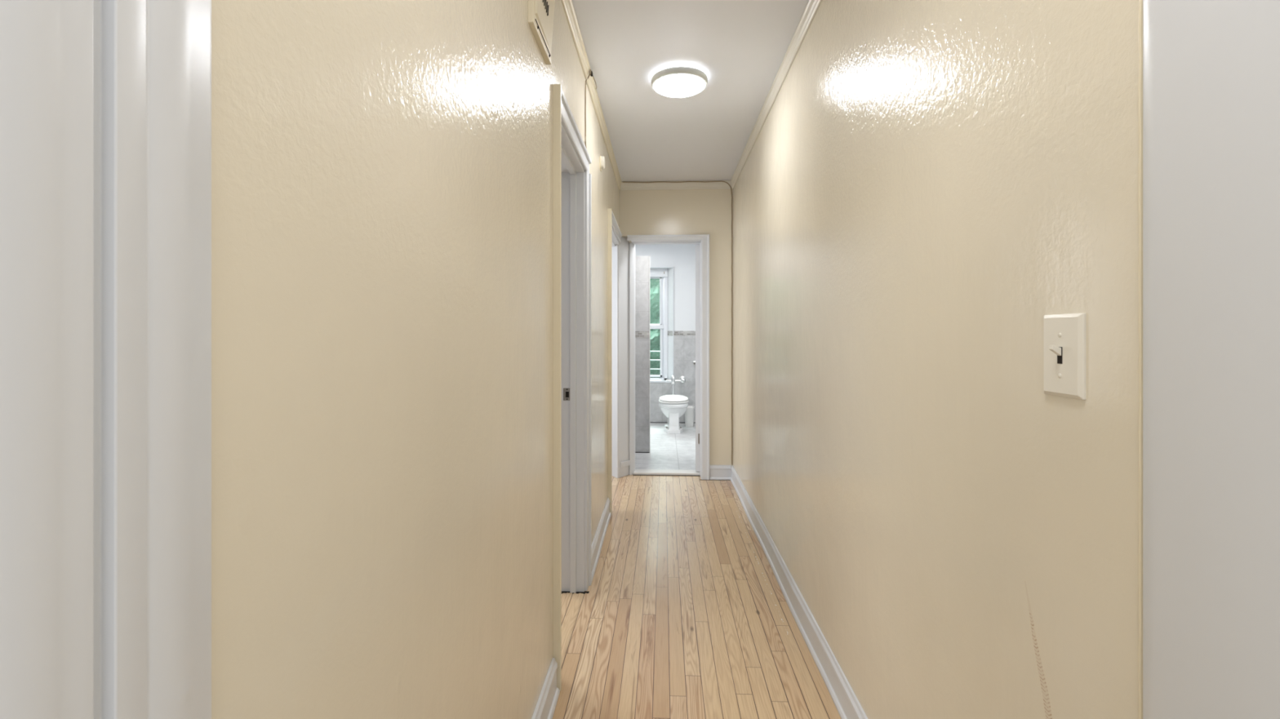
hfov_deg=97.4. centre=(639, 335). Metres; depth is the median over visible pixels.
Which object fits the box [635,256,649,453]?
wall shower partition
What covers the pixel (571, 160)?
door frame
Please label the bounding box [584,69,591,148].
cable
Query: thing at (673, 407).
toilet
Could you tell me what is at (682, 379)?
valve
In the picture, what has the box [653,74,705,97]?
diffuser
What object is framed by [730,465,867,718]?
baseboard
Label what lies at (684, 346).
tile wainscoting
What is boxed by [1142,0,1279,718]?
door frame
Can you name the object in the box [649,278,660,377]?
hedge
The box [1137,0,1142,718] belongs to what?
trim
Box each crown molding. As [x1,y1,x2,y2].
[561,0,622,190]
[620,180,731,190]
[730,0,822,188]
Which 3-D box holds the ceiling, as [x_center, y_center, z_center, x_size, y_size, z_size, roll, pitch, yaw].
[-0.674,-1.380,3.882,3.125,0.100,8.900,0,0,2]
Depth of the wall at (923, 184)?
1.16 m
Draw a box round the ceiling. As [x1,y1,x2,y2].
[572,0,808,181]
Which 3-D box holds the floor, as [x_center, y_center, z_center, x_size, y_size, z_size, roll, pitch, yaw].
[-0.543,1.282,3.726,3.200,0.115,8.600,0,0,2]
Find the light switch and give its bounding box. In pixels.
[1043,312,1085,399]
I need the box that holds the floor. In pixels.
[552,422,840,718]
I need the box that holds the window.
[649,266,673,382]
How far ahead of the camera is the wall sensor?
3.38 m
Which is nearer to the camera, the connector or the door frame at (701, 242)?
the connector
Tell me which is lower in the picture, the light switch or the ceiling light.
the light switch
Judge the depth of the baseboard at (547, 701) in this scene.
1.82 m
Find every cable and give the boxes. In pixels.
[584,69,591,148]
[622,180,732,464]
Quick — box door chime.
[528,0,555,64]
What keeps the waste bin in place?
on the floor
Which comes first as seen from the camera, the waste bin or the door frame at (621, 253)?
the door frame at (621, 253)
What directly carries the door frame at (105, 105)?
attached to the wall at (382, 170)
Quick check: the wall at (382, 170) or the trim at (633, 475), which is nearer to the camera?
the wall at (382, 170)
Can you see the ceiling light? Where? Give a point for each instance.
(677, 82)
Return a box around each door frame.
[0,0,211,718]
[552,84,591,691]
[608,208,635,515]
[626,234,709,479]
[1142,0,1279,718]
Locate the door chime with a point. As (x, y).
(540, 12)
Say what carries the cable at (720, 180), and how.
attached to the wall at (663, 211)
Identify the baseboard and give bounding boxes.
[531,657,559,718]
[591,497,611,582]
[709,465,731,479]
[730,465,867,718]
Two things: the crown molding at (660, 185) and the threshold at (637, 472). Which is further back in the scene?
the threshold at (637, 472)
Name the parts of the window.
sash, sash, meeting rail, sill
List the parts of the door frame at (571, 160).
strike plate, head casing, casing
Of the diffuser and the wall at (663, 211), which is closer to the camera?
the diffuser
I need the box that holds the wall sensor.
[599,155,604,171]
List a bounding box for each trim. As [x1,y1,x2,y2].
[632,475,695,475]
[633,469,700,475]
[673,331,695,335]
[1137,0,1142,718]
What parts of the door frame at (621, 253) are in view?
head casing, corner post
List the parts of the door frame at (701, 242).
head casing, casing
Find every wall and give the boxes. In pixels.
[211,0,619,718]
[619,188,733,466]
[635,244,695,331]
[733,0,1138,718]
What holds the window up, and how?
in the wall at (682, 257)
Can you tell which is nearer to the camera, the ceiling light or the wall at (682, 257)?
the ceiling light
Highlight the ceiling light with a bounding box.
[651,66,707,97]
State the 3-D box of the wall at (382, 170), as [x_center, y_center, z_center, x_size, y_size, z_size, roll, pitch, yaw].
[-0.359,-0.045,2.152,0.130,2.570,5.470,0,0,2]
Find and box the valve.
[666,375,685,395]
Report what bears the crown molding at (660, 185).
attached to the wall at (663, 211)
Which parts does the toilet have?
bowl, seat, lid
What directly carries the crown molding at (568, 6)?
attached to the wall at (382, 170)
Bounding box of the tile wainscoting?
[649,335,695,422]
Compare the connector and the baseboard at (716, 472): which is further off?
the baseboard at (716, 472)
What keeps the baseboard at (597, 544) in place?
attached to the wall at (382, 170)
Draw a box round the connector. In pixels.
[590,71,596,88]
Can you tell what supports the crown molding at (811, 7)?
attached to the wall at (923, 184)
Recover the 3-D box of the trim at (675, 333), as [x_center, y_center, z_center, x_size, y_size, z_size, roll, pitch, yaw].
[-0.042,-0.029,7.902,2.250,0.068,0.013,0,0,2]
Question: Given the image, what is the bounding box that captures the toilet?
[658,395,688,433]
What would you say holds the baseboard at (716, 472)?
attached to the wall at (663, 211)
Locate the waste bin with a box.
[684,405,694,426]

